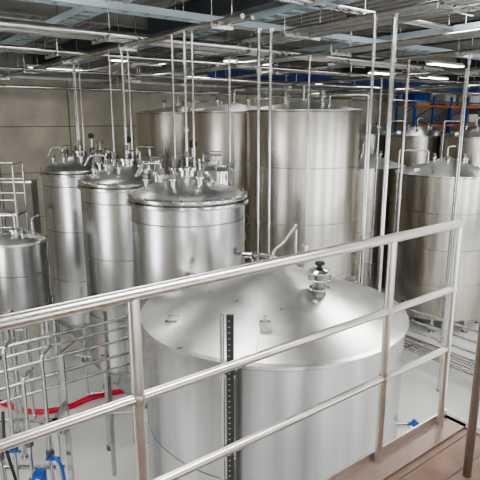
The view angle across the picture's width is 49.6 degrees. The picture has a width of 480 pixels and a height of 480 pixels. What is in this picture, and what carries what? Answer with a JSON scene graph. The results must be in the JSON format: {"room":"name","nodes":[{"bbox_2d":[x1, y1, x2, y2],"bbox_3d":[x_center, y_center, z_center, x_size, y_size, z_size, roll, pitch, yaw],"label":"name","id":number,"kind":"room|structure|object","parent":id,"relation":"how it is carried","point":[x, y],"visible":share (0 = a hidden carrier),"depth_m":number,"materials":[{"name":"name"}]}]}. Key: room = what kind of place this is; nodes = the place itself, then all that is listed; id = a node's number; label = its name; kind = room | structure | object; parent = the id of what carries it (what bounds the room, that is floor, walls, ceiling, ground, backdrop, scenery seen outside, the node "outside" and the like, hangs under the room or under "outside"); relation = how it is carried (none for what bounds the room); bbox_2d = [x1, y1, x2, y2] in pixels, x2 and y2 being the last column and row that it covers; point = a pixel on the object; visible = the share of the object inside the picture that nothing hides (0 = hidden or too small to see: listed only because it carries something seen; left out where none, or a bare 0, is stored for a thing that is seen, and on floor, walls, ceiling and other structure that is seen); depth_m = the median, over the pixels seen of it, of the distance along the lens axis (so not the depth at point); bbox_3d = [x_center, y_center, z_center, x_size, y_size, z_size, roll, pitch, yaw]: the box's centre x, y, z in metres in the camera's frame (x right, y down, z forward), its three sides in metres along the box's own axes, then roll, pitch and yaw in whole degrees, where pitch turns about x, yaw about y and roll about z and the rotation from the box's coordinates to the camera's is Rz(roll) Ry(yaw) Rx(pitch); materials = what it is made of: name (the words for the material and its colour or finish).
{"room":"processing plant","nodes":[
{"label":"processing plant","id":0,"kind":"room"},
{"bbox_2d":[0,52,479,247],"bbox_3d":[2.046,-3.336,22.675,41.000,7.900,0.290,-10,16,-36],"label":"wall","id":1,"kind":"structure","parent":0,"point":[33,122],"depth_m":16.77,"materials":[{"name":"concrete"}]},
{"bbox_2d":[0,292,479,479],"bbox_3d":[9.945,2.934,13.519,41.000,0.200,25.800,-10,16,-36],"label":"floor","id":2,"kind":"structure","parent":0,"point":[419,398],"depth_m":11.03,"materials":[{"name":"grey concrete"}]},
{"bbox_2d":[0,161,40,390],"bbox_3d":[-4.817,0.828,11.152,0.604,4.970,0.572,0,13,0],"label":"access ladder","id":3,"kind":"object","parent":2,"relation":"on","point":[16,212],"visible":0.51,"depth_m":10.96,"materials":[{"name":"metal"}]},
{"bbox_2d":[1,179,49,344],"bbox_3d":[-5.480,0.631,13.403,0.740,4.340,0.465,0,13,0],"label":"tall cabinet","id":4,"kind":"object","parent":2,"relation":"on","point":[30,184],"visible":0.2,"depth_m":12.91,"materials":[{"name":"metal"}]},
{"bbox_2d":[0,213,64,459],"bbox_3d":[-3.779,1.432,9.088,1.000,4.720,1.064,0,13,0],"label":"vessel","id":5,"kind":"object","parent":2,"relation":"on","point":[24,265],"visible":0.87,"depth_m":8.63,"materials":[{"name":"metal"}]},
{"bbox_2d":[0,337,74,479],"bbox_3d":[-2.909,2.829,6.804,1.395,3.026,0.770,0,13,0],"label":"pipe","id":6,"kind":"object","parent":2,"relation":"on","point":[52,454],"visible":0.78,"depth_m":6.77,"materials":[{"name":"metal"}]},
{"bbox_2d":[0,389,123,414],"bbox_3d":[-4.616,3.370,10.921,6.717,0.108,1.330,-4,14,-17],"label":"hose","id":7,"kind":"object","parent":2,"relation":"on","point":[117,391],"visible":0.52,"depth_m":10.76,"materials":[{"name":"red rubber"}]},
{"bbox_2d":[0,311,129,476],"bbox_3d":[-3.313,2.745,7.446,5.800,2.900,0.130,-10,16,-36],"label":"rack","id":8,"kind":"object","parent":2,"relation":"on","point":[105,321],"visible":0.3,"depth_m":7.91,"materials":[{"name":"metal"}]},
{"bbox_2d":[39,63,112,387],"bbox_3d":[-3.413,-0.243,11.432,1.724,6.930,1.696,-3,13,-13],"label":"tank","id":9,"kind":"object","parent":2,"relation":"on","point":[62,202],"visible":0.58,"depth_m":10.78,"materials":[{"name":"metal"}]},
{"bbox_2d":[77,50,168,450],"bbox_3d":[-1.916,0.251,9.291,1.876,6.930,1.690,-3,13,-14],"label":"tank","id":10,"kind":"object","parent":2,"relation":"on","point":[106,221],"visible":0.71,"depth_m":8.61,"materials":[{"name":"metal"}]},
{"bbox_2d":[135,95,222,175],"bbox_3d":[-1.752,-1.003,15.680,2.533,6.500,2.470,0,13,0],"label":"storage tank","id":11,"kind":"object","parent":2,"relation":"on","point":[155,126],"visible":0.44,"depth_m":14.15,"materials":[{"name":"metal"}]},
{"bbox_2d":[126,31,256,479],"bbox_3d":[-0.750,0.647,7.577,1.732,6.930,1.690,-5,14,-22],"label":"tank","id":12,"kind":"object","parent":2,"relation":"on","point":[191,220],"visible":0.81,"depth_m":6.80,"materials":[{"name":"metal"}]},
{"bbox_2d":[227,53,230,161],"bbox_3d":[-0.198,-0.110,10.413,0.105,7.130,0.105,-10,16,-36],"label":"pipe","id":13,"kind":"object","parent":2,"relation":"on","point":[229,58],"visible":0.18,"depth_m":9.84,"materials":[{"name":"metal"}]},
{"bbox_2d":[184,91,287,263],"bbox_3d":[-0.112,-0.520,13.591,2.533,6.500,2.470,0,13,0],"label":"storage tank","id":14,"kind":"object","parent":2,"relation":"on","point":[211,123],"visible":0.3,"depth_m":12.07,"materials":[{"name":"metal"}]},
{"bbox_2d":[255,28,261,261],"bbox_3d":[0.287,0.310,8.591,0.114,7.130,0.114,-10,16,-36],"label":"pipe","id":15,"kind":"object","parent":2,"relation":"on","point":[258,30],"visible":0.62,"depth_m":8.13,"materials":[{"name":"metal"}]},
{"bbox_2d":[266,28,273,253],"bbox_3d":[0.463,0.314,8.575,0.114,7.130,0.114,-10,16,-36],"label":"pipe","id":16,"kind":"object","parent":2,"relation":"on","point":[270,30],"visible":0.55,"depth_m":8.10,"materials":[{"name":"metal"}]},
{"bbox_2d":[140,223,418,479],"bbox_3d":[0.428,2.150,5.914,2.965,4.749,2.859,0,13,0],"label":"tank","id":17,"kind":"object","parent":2,"relation":"on","point":[187,332],"visible":0.74,"depth_m":4.62,"materials":[{"name":"metal"}]},
{"bbox_2d":[245,86,369,282],"bbox_3d":[1.382,-0.081,11.686,2.533,6.500,2.470,0,13,0],"label":"storage tank","id":18,"kind":"object","parent":2,"relation":"on","point":[334,130],"visible":0.56,"depth_m":10.41,"materials":[{"name":"metal"}]},
{"bbox_2d":[303,56,311,268],"bbox_3d":[1.246,0.079,10.039,0.079,6.930,0.079,-10,16,-36],"label":"pipe","id":19,"kind":"object","parent":2,"relation":"on","point":[309,57],"visible":0.44,"depth_m":9.62,"materials":[{"name":"metal"}]},
{"bbox_2d":[360,14,378,283],"bbox_3d":[1.750,0.563,7.497,0.096,7.130,0.096,-10,16,-36],"label":"pipe","id":20,"kind":"object","parent":2,"relation":"on","point":[373,62],"visible":0.69,"depth_m":7.04,"materials":[{"name":"metal"}]},
{"bbox_2d":[359,118,385,157],"bbox_3d":[5.710,-2.575,23.846,2.469,5.890,2.469,-7,15,-28],"label":"storage tank","id":21,"kind":"object","parent":2,"relation":"on","point":[373,144],"visible":0.15,"depth_m":22.33,"materials":[{"name":"metal"}]},
{"bbox_2d":[369,78,382,286],"bbox_3d":[3.941,-1.145,15.230,0.122,6.980,0.122,-10,16,-36],"label":"pipe","id":22,"kind":"object","parent":2,"relation":"on","point":[381,82],"visible":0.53,"depth_m":15.04,"materials":[{"name":"metal"}]},
{"bbox_2d":[353,142,405,291],"bbox_3d":[4.001,-0.698,17.448,2.769,5.110,2.769,-7,15,-27],"label":"tank","id":23,"kind":"object","parent":2,"relation":"on","point":[393,166],"visible":0.22,"depth_m":16.16,"materials":[{"name":"metal"}]},
{"bbox_2d":[376,13,398,291],"bbox_3d":[1.979,0.576,7.396,0.149,7.150,0.149,-10,16,-36],"label":"pipe","id":24,"kind":"object","parent":2,"relation":"on","point":[393,59],"visible":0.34,"depth_m":6.94,"materials":[{"name":"metal"}]},
{"bbox_2d":[324,409,479,479],"bbox_3d":[-0.895,3.793,0.083,7.600,4.170,3.060,-10,16,-36],"label":"platform","id":25,"kind":"object","parent":2,"relation":"on","point":[429,450],"visible":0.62,"depth_m":2.64,"materials":[{"name":"wood"}]},
{"bbox_2d":[0,220,462,479],"bbox_3d":[-1.818,0.972,0.607,7.464,1.169,0.048,-10,16,-36],"label":"guard railing","id":26,"kind":"object","parent":25,"relation":"on","point":[132,296],"visible":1,"depth_m":1.89,"materials":[{"name":"metal"}]},
{"bbox_2d":[462,319,479,477],"bbox_3d":[1.586,0.749,1.779,0.040,1.100,1.640,-10,16,-36],"label":"gate post","id":27,"kind":"object","parent":25,"relation":"on","point":[475,393],"visible":1,"depth_m":2.44,"materials":[{"name":"metal"}]},
{"bbox_2d":[393,59,410,298],"bbox_3d":[3.515,-0.356,11.590,0.131,7.080,0.131,-10,16,-36],"label":"pipe","id":28,"kind":"object","parent":2,"relation":"on","point":[407,86],"visible":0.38,"depth_m":11.22,"materials":[{"name":"metal"}]},
{"bbox_2d":[389,118,444,166],"bbox_3d":[7.259,-2.119,21.872,2.469,5.890,2.469,-7,15,-28],"label":"storage tank","id":29,"kind":"object","parent":2,"relation":"on","point":[417,137],"visible":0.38,"depth_m":20.47,"materials":[{"name":"metal"}]},
{"bbox_2d":[392,145,479,332],"bbox_3d":[5.824,-0.162,15.126,2.769,5.110,2.769,-7,15,-27],"label":"tank","id":30,"kind":"object","parent":2,"relation":"on","point":[427,191],"visible":0.78,"depth_m":14.10,"materials":[{"name":"metal"}]},
{"bbox_2d":[394,90,479,133],"bbox_3d":[12.555,-4.454,28.586,12.100,7.418,1.085,-10,16,-36],"label":"rack","id":31,"kind":"object","parent":2,"relation":"on","point":[470,119],"visible":0.19,"depth_m":25.79,"materials":[{"name":"blue painted metal"},{"name":"orange painted metal"}]},
{"bbox_2d":[401,300,477,375],"bbox_3d":[3.931,2.072,13.252,1.035,1.600,10.000,-10,16,-36],"label":"rack","id":32,"kind":"object","parent":2,"relation":"on","point":[418,344],"visible":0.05,"depth_m":11.93,"materials":[{"name":"metal"}]},
{"bbox_2d":[438,69,466,343],"bbox_3d":[5.361,-0.653,13.099,0.131,6.980,0.131,-10,16,-36],"label":"pipe","id":33,"kind":"object","parent":2,"relation":"on","point":[465,70],"visible":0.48,"depth_m":12.95,"materials":[{"name":"metal"}]},
{"bbox_2d":[436,53,470,391],"bbox_3d":[4.344,-0.131,10.613,0.096,7.080,0.096,-10,16,-36],"label":"pipe","id":34,"kind":"object","parent":2,"relation":"on","point":[469,54],"visible":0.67,"depth_m":10.45,"materials":[{"name":"metal"}]},
{"bbox_2d":[439,117,479,166],"bbox_3d":[8.777,-1.673,19.937,2.469,5.890,2.469,-7,15,-28],"label":"storage tank","id":35,"kind":"object","parent":2,"relation":"on","point":[470,146],"visible":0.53,"depth_m":18.80,"materials":[{"name":"metal"}]},
{"bbox_2d":[0,0,479,70],"bbox_3d":[9.996,-4.772,11.780,41.130,0.200,25.800,-10,16,-36],"label":"ceiling","id":36,"kind":"structure","parent":0,"point":[380,5],"depth_m":10.38,"materials":[{"name":"grey metal"}]},
{"bbox_2d":[0,5,73,25],"bbox_3d":[-3.340,-3.558,8.056,1.500,0.470,0.280,-10,16,-36],"label":"fluorescent light","id":37,"kind":"object","parent":36,"relation":"hanging from","point":[56,5],"visible":0.17,"depth_m":8.03,"materials":[{"name":"white paint"}]},
{"bbox_2d":[48,66,83,70],"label":"fluorescent light","id":38,"kind":"object","parent":36,"relation":"hanging from","point":[56,67],"depth_m":14.16,"materials":[{"name":"white paint"}]},
{"bbox_2d":[0,0,134,53],"bbox_3d":[-3.842,-3.854,9.337,0.274,0.470,12.500,-10,16,-36],"label":"cable tray","id":39,"kind":"object","parent":36,"relation":"hanging from","point":[64,16],"visible":0.45,"depth_m":7.71,"materials":[{"name":"metal"}]},
{"bbox_2d":[0,0,253,79],"bbox_3d":[-3.407,-3.905,10.313,0.316,0.810,11.500,-10,16,-36],"label":"pipe","id":40,"kind":"object","parent":36,"relation":"hanging from","point":[222,23],"visible":0.84,"depth_m":7.68,"materials":[{"name":"metal"}]},
{"bbox_2d":[29,0,286,64],"bbox_3d":[1.615,-3.048,5.577,0.200,0.360,25.720,-10,16,-36],"label":"roof beam","id":41,"kind":"structure","parent":36,"relation":"attached to","point":[222,8],"depth_m":8.92,"materials":[{"name":"grey metal"}]},
{"bbox_2d":[26,56,40,67],"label":"fluorescent light","id":42,"kind":"object","parent":41,"relation":"hanging from","point":[27,65],"depth_m":13.65,"materials":[{"name":"white paint"}]},
{"bbox_2d":[183,74,211,77],"bbox_3d":[-1.204,-5.548,16.895,1.500,0.570,0.280,-10,16,-36],"label":"fluorescent light","id":43,"kind":"object","parent":36,"relation":"hanging from","point":[190,75],"visible":0.22,"depth_m":16.76,"materials":[{"name":"white paint"}]},
{"bbox_2d":[60,0,360,66],"bbox_3d":[-2.015,-4.183,10.695,0.274,0.440,12.500,-10,16,-36],"label":"cable tray","id":44,"kind":"object","parent":36,"relation":"hanging from","point":[288,10],"visible":0.31,"depth_m":7.41,"materials":[{"name":"metal"}]},
{"bbox_2d":[0,66,454,102],"bbox_3d":[0.111,-5.931,19.646,34.950,1.060,0.376,-10,16,-36],"label":"pipe","id":45,"kind":"object","parent":36,"relation":"hanging from","point":[1,85],"visible":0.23,"depth_m":15.89,"materials":[{"name":"metal"}]},
{"bbox_2d":[206,33,267,46],"bbox_3d":[-0.046,-4.206,10.749,1.500,0.420,0.280,-10,16,-36],"label":"fluorescent light","id":46,"kind":"object","parent":36,"relation":"hanging from","point":[209,39],"visible":0.17,"depth_m":10.40,"materials":[{"name":"white paint"}]},
{"bbox_2d":[0,12,479,77],"bbox_3d":[-0.737,-3.547,8.661,19.950,0.765,0.646,-10,16,-36],"label":"pipe","id":47,"kind":"object","parent":36,"relation":"hanging from","point":[98,36],"visible":0.7,"depth_m":8.42,"materials":[{"name":"metal"}]},
{"bbox_2d":[0,18,479,88],"bbox_3d":[-0.126,-4.288,11.895,24.950,0.775,0.676,-10,16,-36],"label":"pipe","id":48,"kind":"object","parent":36,"relation":"hanging from","point":[52,52],"visible":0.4,"depth_m":10.86,"materials":[{"name":"metal"}]},
{"bbox_2d":[0,38,479,95],"bbox_3d":[-0.546,-4.716,14.050,26.950,0.910,0.476,-10,16,-36],"label":"pipe","id":49,"kind":"object","parent":36,"relation":"hanging from","point":[5,68],"visible":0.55,"depth_m":13.60,"materials":[{"name":"metal"}]},
{"bbox_2d":[222,57,268,64],"bbox_3d":[0.226,-4.904,13.773,1.500,0.420,0.280,-10,16,-36],"label":"fluorescent light","id":50,"kind":"object","parent":36,"relation":"hanging from","point":[225,58],"visible":0.26,"depth_m":13.39,"materials":[{"name":"white paint"}]},
{"bbox_2d":[20,0,479,59],"bbox_3d":[6.716,-4.602,12.734,25.000,0.540,0.224,-10,16,-36],"label":"cable tray","id":51,"kind":"object","parent":36,"relation":"hanging from","point":[99,5],"visible":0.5,"depth_m":7.17,"materials":[{"name":"metal"}]},
{"bbox_2d":[60,0,479,77],"bbox_3d":[0.403,-3.650,8.840,0.776,0.645,18.500,-10,16,-36],"label":"pipe","id":52,"kind":"object","parent":36,"relation":"hanging from","point":[435,8],"visible":0.67,"depth_m":7.43,"materials":[{"name":"metal"}]},
{"bbox_2d":[94,4,479,84],"bbox_3d":[1.118,-3.678,9.394,0.476,0.840,18.500,-10,16,-36],"label":"pipe","id":53,"kind":"object","parent":36,"relation":"hanging from","point":[474,33],"visible":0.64,"depth_m":8.75,"materials":[{"name":"metal"}]},
{"bbox_2d":[102,57,479,104],"bbox_3d":[4.223,-5.960,19.992,20.000,1.160,0.326,-10,16,-36],"label":"pipe","id":54,"kind":"object","parent":36,"relation":"hanging from","point":[114,90],"visible":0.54,"depth_m":17.45,"materials":[{"name":"metal"}]},
{"bbox_2d":[142,21,479,74],"bbox_3d":[1.517,-4.366,11.487,0.274,0.440,15.500,-10,16,-36],"label":"cable tray","id":55,"kind":"object","parent":36,"relation":"hanging from","point":[474,25],"visible":0.38,"depth_m":10.10,"materials":[{"name":"metal"}]},
{"bbox_2d":[171,15,479,84],"bbox_3d":[2.735,-4.297,11.812,0.476,0.720,16.500,-10,16,-36],"label":"pipe","id":56,"kind":"object","parent":36,"relation":"hanging from","point":[461,53],"visible":0.63,"depth_m":11.04,"materials":[{"name":"metal"}]},
{"bbox_2d":[182,19,479,74],"bbox_3d":[5.826,-3.772,8.713,0.200,0.360,25.720,-10,16,-36],"label":"roof beam","id":57,"kind":"structure","parent":36,"relation":"attached to","point":[478,20],"depth_m":11.57,"materials":[{"name":"grey metal"}]},
{"bbox_2d":[231,46,479,90],"bbox_3d":[4.741,-4.593,13.318,0.526,0.820,16.500,-10,16,-36],"label":"pipe","id":58,"kind":"object","parent":36,"relation":"hanging from","point":[453,71],"visible":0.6,"depth_m":14.53,"materials":[{"name":"metal"}]},
{"bbox_2d":[275,0,466,31],"bbox_3d":[7.521,-4.400,11.700,21.000,0.470,0.326,-10,16,-36],"label":"pipe","id":59,"kind":"object","parent":36,"relation":"hanging from","point":[345,8],"visible":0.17,"depth_m":7.32,"materials":[{"name":"metal"}]},
{"bbox_2d":[354,55,388,58],"bbox_3d":[3.394,-4.688,12.949,1.500,0.470,0.280,-10,16,-36],"label":"fluorescent light","id":60,"kind":"object","parent":36,"relation":"hanging from","point":[354,55],"visible":0.21,"depth_m":12.68,"materials":[{"name":"white paint"}]},
{"bbox_2d":[288,60,479,95],"bbox_3d":[6.647,-4.829,14.759,0.326,1.010,16.500,-10,16,-36],"label":"pipe","id":61,"kind":"object","parent":36,"relation":"hanging from","point":[474,85],"visible":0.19,"depth_m":16.65,"materials":[{"name":"metal"}]},
{"bbox_2d":[367,67,401,74],"bbox_3d":[4.679,-5.532,16.605,1.500,0.470,0.280,-10,16,-36],"label":"fluorescent light","id":62,"kind":"object","parent":36,"relation":"hanging from","point":[380,72],"visible":0.46,"depth_m":16.36,"materials":[{"name":"white paint"}]},
{"bbox_2d":[297,57,479,77],"bbox_3d":[10.036,-4.496,11.850,0.200,0.360,25.720,-10,16,-36],"label":"roof beam","id":63,"kind":"structure","parent":36,"relation":"attached to","point":[464,61],"depth_m":17.78,"materials":[{"name":"grey metal"}]},
{"bbox_2d":[0,0,455,62],"bbox_3d":[6.604,-5.537,16.048,41.000,0.220,0.140,-10,16,-36],"label":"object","id":64,"kind":"structure","parent":63,"relation":"attached to","point":[15,7],"depth_m":9.49,"materials":[{"name":"grey metal"}]},
{"bbox_2d":[0,40,479,81],"bbox_3d":[3.689,-6.395,19.763,41.000,0.220,0.140,-10,16,-36],"label":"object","id":65,"kind":"structure","parent":63,"relation":"attached to","point":[32,44],"depth_m":15.05,"materials":[{"name":"grey metal"}]},
{"bbox_2d":[207,69,479,92],"bbox_3d":[9.788,-6.785,23.297,26.980,0.260,0.200,-10,16,-36],"label":"beam","id":66,"kind":"structure","parent":63,"relation":"hanging from","point":[221,73],"depth_m":17.91,"materials":[{"name":"grey metal"}]},
{"bbox_2d":[306,82,479,93],"bbox_3d":[7.938,-5.114,15.706,0.376,0.880,16.500,-10,16,-36],"label":"pipe","id":67,"kind":"object","parent":36,"relation":"hanging from","point":[473,83],"visible":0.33,"depth_m":17.95,"materials":[{"name":"metal"}]},
{"bbox_2d":[379,74,479,83],"bbox_3d":[14.326,-5.234,15.046,0.200,0.360,25.720,-10,16,-36],"label":"roof beam","id":68,"kind":"structure","parent":36,"relation":"attached to","point":[452,77],"depth_m":21.75,"materials":[{"name":"grey metal"}]},
{"bbox_2d":[420,75,448,79],"bbox_3d":[7.058,-6.079,18.862,1.500,0.420,0.280,-10,16,-36],"label":"fluorescent light","id":69,"kind":"object","parent":36,"relation":"hanging from","point":[430,76],"visible":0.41,"depth_m":18.93,"materials":[{"name":"white paint"}]},
{"bbox_2d":[426,57,464,67],"bbox_3d":[5.739,-5.059,14.446,1.500,0.420,0.280,-10,16,-36],"label":"fluorescent light","id":70,"kind":"object","parent":36,"relation":"hanging from","point":[431,62],"visible":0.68,"depth_m":14.34,"materials":[{"name":"white paint"}]}
]}

